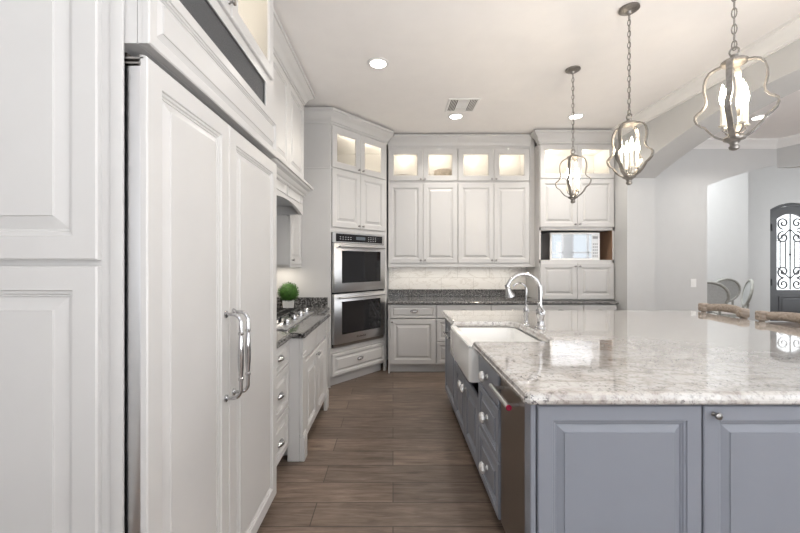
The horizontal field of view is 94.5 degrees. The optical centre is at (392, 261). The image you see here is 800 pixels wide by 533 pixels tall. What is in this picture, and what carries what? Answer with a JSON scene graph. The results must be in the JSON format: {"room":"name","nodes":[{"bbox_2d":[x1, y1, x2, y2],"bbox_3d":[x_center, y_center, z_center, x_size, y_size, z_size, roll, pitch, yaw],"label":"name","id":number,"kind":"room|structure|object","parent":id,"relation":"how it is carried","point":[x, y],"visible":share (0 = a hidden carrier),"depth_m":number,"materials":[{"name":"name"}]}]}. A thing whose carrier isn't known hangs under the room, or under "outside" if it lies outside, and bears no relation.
{"room":"kitchen","nodes":[
{"label":"kitchen","id":0,"kind":"room"},
{"bbox_2d":[282,300,293,307],"bbox_3d":[-1.135,0.460,4.020,0.114,0.090,0.114,0,0,-9],"label":"pot","id":1,"kind":"object","parent":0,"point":[286,303],"depth_m":3.97,"materials":[{"name":"white ceramic"}]},
{"bbox_2d":[387,143,536,359],"bbox_3d":[0.890,-0.155,5.490,4.820,3.170,0.140,0,0,0],"label":"wall","id":2,"kind":"structure","parent":0,"point":[387,143],"depth_m":5.42,"materials":[{"name":"paint"}]},
{"bbox_2d":[388,134,458,266],"bbox_3d":[0.409,-0.825,5.197,0.953,1.790,0.436,0,0,0],"label":"upper cabinet","id":3,"kind":"object","parent":2,"relation":"attached to","point":[422,204],"visible":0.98,"depth_m":5.06,"materials":[{"name":"white paint"}]},
{"bbox_2d":[434,168,451,174],"bbox_3d":[0.722,-1.238,5.235,0.289,0.115,0.258,0,0,0],"label":"wicker basket","id":4,"kind":"object","parent":3,"relation":"in","point":[445,171],"visible":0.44,"depth_m":5.12,"materials":[{"name":"beige wicker"}]},
{"bbox_2d":[389,267,525,288],"bbox_3d":[0.940,0.235,5.411,2.000,0.327,0.014,0,0,0],"label":"backsplash","id":5,"kind":"structure","parent":2,"relation":"attached to","point":[399,277],"depth_m":5.40,"materials":[{"name":"tile"}]},
{"bbox_2d":[458,134,531,266],"bbox_3d":[1.381,-0.825,5.197,0.985,1.790,0.436,0,0,0],"label":"upper cabinet","id":6,"kind":"object","parent":2,"relation":"attached to","point":[494,169],"visible":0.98,"depth_m":5.06,"materials":[{"name":"white paint"}]},
{"bbox_2d":[257,321,799,532],"bbox_3d":[4.900,1.490,2.700,13.000,0.120,13.000,0,0,0],"label":"floor","id":7,"kind":"structure","parent":0,"point":[390,452],"depth_m":2.56,"materials":[{"name":"brown wood"}]},
{"bbox_2d":[0,0,123,532],"bbox_3d":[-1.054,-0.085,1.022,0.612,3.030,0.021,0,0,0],"label":"tall cabinet","id":8,"kind":"object","parent":7,"relation":"on","point":[62,61],"visible":1,"depth_m":1.01,"materials":[{"name":"white paint"}]},
{"bbox_2d":[124,53,276,532],"bbox_3d":[-0.981,0.415,1.613,0.737,2.030,1.154,0,0,0],"label":"refrigerator","id":9,"kind":"object","parent":7,"relation":"on","point":[200,199],"visible":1,"depth_m":1.28,"materials":[{"name":"white paint"}]},
{"bbox_2d":[277,340,288,464],"bbox_3d":[-1.036,0.988,2.424,0.648,0.885,0.436,0,0,0],"label":"base cabinet","id":10,"kind":"object","parent":7,"relation":"on","point":[282,351],"visible":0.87,"depth_m":2.49,"materials":[{"name":"white paint"}]},
{"bbox_2d":[284,319,328,461],"bbox_3d":[-0.986,0.988,3.147,0.742,0.885,1.005,0,0,0],"label":"base cabinet","id":11,"kind":"object","parent":7,"relation":"on","point":[308,356],"visible":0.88,"depth_m":2.71,"materials":[{"name":"white paint"}]},
{"bbox_2d":[277,297,329,348],"bbox_3d":[-0.993,0.472,3.201,0.746,0.144,1.990,0,0,0],"label":"countertop","id":12,"kind":"structure","parent":11,"relation":"on","point":[318,305],"depth_m":3.37,"materials":[{"name":"stone"}]},
{"bbox_2d":[277,281,298,307],"bbox_3d":[-1.137,0.356,4.019,0.236,0.296,0.233,0,0,-9],"label":"potted topiary","id":13,"kind":"object","parent":12,"relation":"on","point":[288,293],"visible":0.99,"depth_m":3.96,"materials":[{"name":"green plant"}]},
{"bbox_2d":[277,307,313,329],"bbox_3d":[-1.038,0.475,3.215,0.505,0.060,0.950,0,0,0],"label":"gas cooktop","id":14,"kind":"object","parent":12,"relation":"in","point":[287,318],"visible":0.5,"depth_m":3.24,"materials":[{"name":"silver metal"}]},
{"bbox_2d":[277,107,393,387],"bbox_3d":[-0.675,-0.143,4.755,1.374,3.147,1.310,0,0,0],"label":"tall cabinet","id":15,"kind":"object","parent":7,"relation":"on","point":[345,154],"visible":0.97,"depth_m":4.28,"materials":[{"name":"white paint"}]},
{"bbox_2d":[331,232,385,347],"bbox_3d":[-0.538,0.322,4.636,0.520,1.325,0.847,0,0,42],"label":"double wall oven","id":16,"kind":"object","parent":15,"relation":"in","point":[358,294],"visible":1,"depth_m":4.45,"materials":[{"name":"silver metal"}]},
{"bbox_2d":[388,304,435,372],"bbox_3d":[0.247,0.988,5.064,0.615,0.884,0.692,0,0,0],"label":"base cabinet","id":17,"kind":"object","parent":7,"relation":"on","point":[411,327],"visible":1,"depth_m":4.75,"materials":[{"name":"white paint"}]},
{"bbox_2d":[436,304,489,371],"bbox_3d":[0.907,0.988,5.066,0.700,0.884,0.688,0,0,0],"label":"base cabinet","id":18,"kind":"object","parent":7,"relation":"on","point":[440,319],"visible":0.09,"depth_m":4.75,"materials":[{"name":"white paint"}]},
{"bbox_2d":[455,362,478,468],"bbox_3d":[0.818,1.107,2.790,0.648,0.645,0.866,0,0,0],"label":"base cabinet","id":19,"kind":"object","parent":7,"relation":"on","point":[466,392],"visible":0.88,"depth_m":2.72,"materials":[{"name":"grey paint"}]},
{"bbox_2d":[443,318,523,411],"bbox_3d":[0.818,0.992,3.542,0.648,0.876,0.635,0,0,0],"label":"base cabinet","id":20,"kind":"object","parent":7,"relation":"on","point":[450,361],"visible":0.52,"depth_m":3.56,"materials":[{"name":"grey paint"}]},
{"bbox_2d":[478,355,500,519],"bbox_3d":[0.818,0.992,2.130,0.648,0.876,0.449,0,0,0],"label":"base cabinet","id":21,"kind":"object","parent":7,"relation":"on","point":[489,405],"visible":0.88,"depth_m":2.08,"materials":[{"name":"grey paint"}]},
{"bbox_2d":[489,379,524,532],"bbox_3d":[0.806,0.994,1.710,0.637,0.873,0.372,0,0,0],"label":"dishwasher","id":22,"kind":"object","parent":7,"relation":"on","point":[512,406],"visible":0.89,"depth_m":1.71,"materials":[{"name":"silver metal"}]},
{"bbox_2d":[490,304,536,309],"bbox_3d":[1.559,0.988,5.066,0.600,0.884,0.688,0,0,0],"label":"base cabinet","id":23,"kind":"object","parent":7,"relation":"on","point":[492,306],"visible":0.03,"depth_m":4.75,"materials":[{"name":"white paint"}]},
{"bbox_2d":[525,403,535,532],"bbox_3d":[0.552,0.992,1.486,0.024,0.876,0.067,0,0,0],"label":"post","id":24,"kind":"object","parent":7,"relation":"on","point":[530,410],"visible":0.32,"depth_m":1.46,"materials":[{"name":"grey paint"}]},
{"bbox_2d":[537,304,582,309],"bbox_3d":[2.154,0.988,5.066,0.585,0.884,0.688,0,0,0],"label":"base cabinet","id":25,"kind":"object","parent":7,"relation":"on","point":[546,306],"visible":0.02,"depth_m":4.75,"materials":[{"name":"white paint"}]},
{"bbox_2d":[388,289,618,303],"bbox_3d":[1.425,0.472,5.074,2.990,0.145,0.688,0,0,0],"label":"countertop","id":26,"kind":"structure","parent":25,"relation":"on","point":[396,296],"depth_m":5.12,"materials":[{"name":"stone"}]},
{"bbox_2d":[526,130,615,299],"bbox_3d":[2.394,-0.609,5.109,1.098,2.223,0.601,0,0,0],"label":"tall cabinet","id":27,"kind":"object","parent":26,"relation":"on","point":[551,211],"visible":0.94,"depth_m":4.91,"materials":[{"name":"white paint"}]},
{"bbox_2d":[541,233,599,259],"bbox_3d":[2.442,-0.210,5.145,0.665,0.371,0.370,0,0,0],"label":"microwave","id":28,"kind":"object","parent":27,"relation":"in","point":[554,246],"visible":0.98,"depth_m":4.96,"materials":[{"name":"silver metal"}]},
{"bbox_2d":[583,304,616,309],"bbox_3d":[2.663,0.988,5.066,0.430,0.884,0.688,0,0,0],"label":"base cabinet","id":29,"kind":"object","parent":7,"relation":"on","point":[585,306],"visible":0.02,"depth_m":4.75,"materials":[{"name":"white paint"}]},
{"bbox_2d":[536,405,700,532],"bbox_3d":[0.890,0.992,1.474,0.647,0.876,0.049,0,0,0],"label":"base cabinet","id":30,"kind":"object","parent":7,"relation":"on","point":[600,468],"visible":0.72,"depth_m":1.45,"materials":[{"name":"grey paint"}]},
{"bbox_2d":[707,281,730,315],"bbox_3d":[5.440,0.877,6.459,0.577,1.111,0.551,0,0,26],"label":"dining chair","id":31,"kind":"object","parent":7,"relation":"on","point":[717,293],"visible":0.25,"depth_m":6.21,"materials":[{"name":"grey fabric"}]},
{"bbox_2d":[698,303,749,319],"bbox_3d":[3.027,0.921,3.585,0.504,1.020,0.492,0,0,0],"label":"counter stool","id":32,"kind":"object","parent":7,"relation":"on","point":[744,313],"visible":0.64,"depth_m":3.59,"materials":[{"name":"brown wood"}]},
{"bbox_2d":[711,278,740,317],"bbox_3d":[6.785,0.877,7.735,0.577,1.111,0.551,0,0,6],"label":"dining chair","id":33,"kind":"object","parent":7,"relation":"on","point":[733,286],"visible":0.4,"depth_m":7.50,"materials":[{"name":"grey fabric"}]},
{"bbox_2d":[712,279,753,318],"bbox_3d":[6.458,0.877,7.035,0.551,1.111,0.577,0,0,33],"label":"dining chair","id":34,"kind":"object","parent":7,"relation":"on","point":[748,289],"visible":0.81,"depth_m":6.89,"materials":[{"name":"grey fabric"}]},
{"bbox_2d":[701,405,799,532],"bbox_3d":[1.544,0.992,1.624,0.653,0.876,0.412,0,0,0],"label":"base cabinet","id":35,"kind":"object","parent":7,"relation":"on","point":[750,454],"visible":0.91,"depth_m":1.45,"materials":[{"name":"grey paint"}]},
{"bbox_2d":[755,311,799,322],"bbox_3d":[3.027,0.921,2.985,0.504,1.020,0.492,0,0,0],"label":"counter stool","id":36,"kind":"object","parent":7,"relation":"on","point":[762,316],"visible":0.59,"depth_m":3.10,"materials":[{"name":"brown wood"}]},
{"bbox_2d":[273,0,799,142],"bbox_3d":[4.900,-1.800,0.825,13.000,0.120,9.249,0,0,0],"label":"ceiling","id":37,"kind":"structure","parent":0,"point":[514,56],"depth_m":3.13,"materials":[{"name":"paint"}]},
{"bbox_2d":[367,57,388,68],"bbox_3d":[-0.130,-1.735,3.235,0.190,0.010,0.190,0,0,0],"label":"recessed light","id":38,"kind":"object","parent":37,"relation":"in","point":[375,62],"visible":1,"depth_m":3.23,"materials":[{"name":"paint"}]},
{"bbox_2d":[448,113,463,119],"bbox_3d":[0.750,-1.735,4.410,0.190,0.010,0.190,0,0,0],"label":"recessed light","id":39,"kind":"object","parent":37,"relation":"in","point":[454,116],"visible":1,"depth_m":4.41,"materials":[{"name":"paint"}]},
{"bbox_2d":[445,98,480,111],"bbox_3d":[0.765,-1.735,4.100,0.340,0.009,0.340,0,0,0],"label":"ceiling vent","id":40,"kind":"object","parent":37,"relation":"in","point":[454,104],"visible":1,"depth_m":4.08,"materials":[{"name":"metal"}]},
{"bbox_2d":[555,65,591,203],"bbox_3d":[1.622,-1.133,3.335,0.230,1.212,0.230,0,0,-4],"label":"pendant lantern","id":41,"kind":"object","parent":37,"relation":"hanging from","point":[572,70],"visible":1,"depth_m":3.32,"materials":[{"name":"silver metal"}]},
{"bbox_2d":[566,168,579,195],"bbox_3d":[1.622,-0.718,3.335,0.133,0.251,0.133,0,0,0],"label":"candle","id":42,"kind":"object","parent":41,"relation":"on","point":[577,175],"depth_m":3.31,"materials":[{"name":"beige wax"}]},
{"bbox_2d":[567,113,584,119],"bbox_3d":[2.180,-1.735,4.410,0.190,0.010,0.190,0,0,0],"label":"recessed light","id":43,"kind":"object","parent":37,"relation":"in","point":[576,115],"visible":0.9,"depth_m":4.38,"materials":[{"name":"paint"}]},
{"bbox_2d":[606,2,654,184],"bbox_3d":[1.618,-1.133,2.535,0.230,1.212,0.230,0,0,16],"label":"pendant lantern","id":44,"kind":"object","parent":37,"relation":"hanging from","point":[630,8],"visible":1,"depth_m":2.52,"materials":[{"name":"silver metal"}]},
{"bbox_2d":[618,137,639,174],"bbox_3d":[1.618,-0.718,2.535,0.130,0.251,0.130,0,0,0],"label":"candle","id":45,"kind":"object","parent":44,"relation":"on","point":[622,170],"depth_m":2.51,"materials":[{"name":"beige wax"}]},
{"bbox_2d":[693,0,780,150],"bbox_3d":[1.614,-1.133,1.750,0.230,1.212,0.230,0,0,7],"label":"pendant lantern","id":46,"kind":"object","parent":37,"relation":"hanging from","point":[734,134],"visible":1,"depth_m":1.73,"materials":[{"name":"silver metal"}]},
{"bbox_2d":[718,80,750,135],"bbox_3d":[1.614,-0.718,1.750,0.133,0.251,0.133,0,0,0],"label":"candle","id":47,"kind":"object","parent":46,"relation":"on","point":[742,97],"depth_m":1.73,"materials":[{"name":"beige wax"}]},
{"bbox_2d":[749,114,770,119],"bbox_3d":[4.400,-1.735,4.440,0.190,0.010,0.190,0,0,0],"label":"recessed light","id":48,"kind":"object","parent":37,"relation":"in","point":[758,117],"visible":0.81,"depth_m":4.44,"materials":[{"name":"paint"}]},
{"bbox_2d":[614,39,799,309],"bbox_3d":[3.125,-0.155,2.959,0.350,3.170,4.919,0,0,0],"label":"wall","id":49,"kind":"structure","parent":0,"point":[674,133],"depth_m":4.40,"materials":[{"name":"paint"}]},
{"bbox_2d":[610,14,799,138],"bbox_3d":[2.900,-1.680,2.700,0.100,0.120,4.400,0,0,0],"label":"trim","id":50,"kind":"structure","parent":49,"relation":"attached to","point":[787,33],"depth_m":3.32,"materials":[{"name":"paint"}]},
{"bbox_2d":[655,149,776,312],"bbox_3d":[4.401,-0.155,5.375,2.199,3.170,0.150,0,0,0],"label":"wall","id":51,"kind":"structure","parent":0,"point":[681,188],"depth_m":5.30,"materials":[{"name":"paint"}]},
{"bbox_2d":[691,279,695,286],"bbox_3d":[4.300,0.300,5.293,0.080,0.120,0.011,0,0,0],"label":"light switch","id":52,"kind":"object","parent":51,"relation":"attached to","point":[693,281],"visible":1,"depth_m":5.29,"materials":[{"name":"white plastic"}]},
{"bbox_2d":[694,133,799,148],"bbox_3d":[5.222,-1.680,4.602,3.880,0.120,1.427,0,0,38],"label":"trim","id":53,"kind":"structure","parent":51,"relation":"attached to","point":[711,143],"depth_m":5.24,"materials":[{"name":"paint"}]},
{"bbox_2d":[707,172,747,318],"bbox_3d":[6.020,-0.720,8.070,3.320,4.300,0.140,0,0,0],"label":"wall","id":54,"kind":"structure","parent":0,"point":[727,199],"depth_m":8.00,"materials":[{"name":"paint"}]},
{"bbox_2d":[748,165,799,321],"bbox_3d":[9.370,-0.720,8.875,3.660,4.300,0.150,0,0,0],"label":"wall","id":55,"kind":"structure","parent":0,"point":[770,187],"depth_m":8.80,"materials":[{"name":"paint"}]},
{"bbox_2d":[770,203,799,320],"bbox_3d":[9.510,0.004,8.864,1.072,2.813,0.111,0,0,0],"label":"door","id":56,"kind":"structure","parent":55,"relation":"in","point":[780,300],"depth_m":8.84,"materials":[{"name":"paint"}]},
{"bbox_2d":[777,144,799,167],"bbox_3d":[6.005,-1.347,4.126,0.149,0.786,2.551,0,0,-20],"label":"wall header","id":57,"kind":"structure","parent":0,"point":[789,156],"depth_m":5.18,"materials":[{"name":"paint"}]},
{"bbox_3d":[-1.445,-0.155,0.910,0.150,3.170,9.020,0,0,0],"label":"wall","id":58,"kind":"structure","parent":0,"visible":0},
{"bbox_2d":[124,0,277,158],"bbox_3d":[-0.975,-1.167,1.669,0.720,1.109,1.265,0,0,0],"label":"upper cabinet","id":59,"kind":"object","parent":58,"relation":"attached to","point":[220,52],"visible":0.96,"depth_m":1.50,"materials":[{"name":"white paint"}]},
{"bbox_2d":[277,215,300,267],"bbox_3d":[-1.184,-0.291,3.964,0.362,0.698,0.452,0,0,0],"label":"upper cabinet","id":60,"kind":"object","parent":58,"relation":"attached to","point":[288,226],"visible":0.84,"depth_m":3.74,"materials":[{"name":"white paint"}]},
{"bbox_2d":[270,7,314,214],"bbox_3d":[-1.085,-1.096,3.150,0.560,1.242,1.340,0,0,0],"label":"range hood","id":61,"kind":"object","parent":58,"relation":"attached to","point":[292,89],"visible":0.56,"depth_m":3.13,"materials":[{"name":"white paint"}]},
{"bbox_2d":[270,155,313,196],"bbox_3d":[-1.091,-0.708,3.150,0.548,0.105,1.316,0,0,0],"label":"mantel shelf","id":62,"kind":"object","parent":61,"relation":"attached to","point":[287,176],"depth_m":3.12,"materials":[{"name":"white paint"}]},
{"bbox_3d":[1.890,0.992,2.845,1.310,0.876,2.010,0,0,0],"label":"panel","id":63,"kind":"object","parent":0,"visible":0},
{"bbox_2d":[441,310,799,404],"bbox_3d":[1.813,0.529,2.655,2.613,0.048,2.470,0,0,0],"label":"countertop","id":64,"kind":"structure","parent":63,"relation":"on","point":[584,357],"depth_m":1.94,"materials":[{"name":"stone"}]},
{"bbox_2d":[450,325,541,382],"bbox_3d":[0.764,0.656,2.755,0.561,0.238,0.794,0,0,0],"label":"sink","id":65,"kind":"object","parent":64,"relation":"in","point":[462,339],"visible":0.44,"depth_m":2.90,"materials":[{"name":"white ceramic"}]},
{"bbox_2d":[513,282,529,324],"bbox_3d":[1.039,0.334,2.991,0.133,0.342,0.083,0,0,28],"label":"filter faucet","id":66,"kind":"object","parent":64,"relation":"on","point":[526,311],"visible":1,"depth_m":2.98,"materials":[{"name":"silver metal"}]},
{"bbox_2d":[505,272,545,327],"bbox_3d":[1.018,0.291,2.823,0.314,0.428,0.134,0,0,0],"label":"kitchen faucet","id":67,"kind":"object","parent":64,"relation":"on","point":[540,311],"visible":1,"depth_m":2.83,"materials":[{"name":"silver metal"}]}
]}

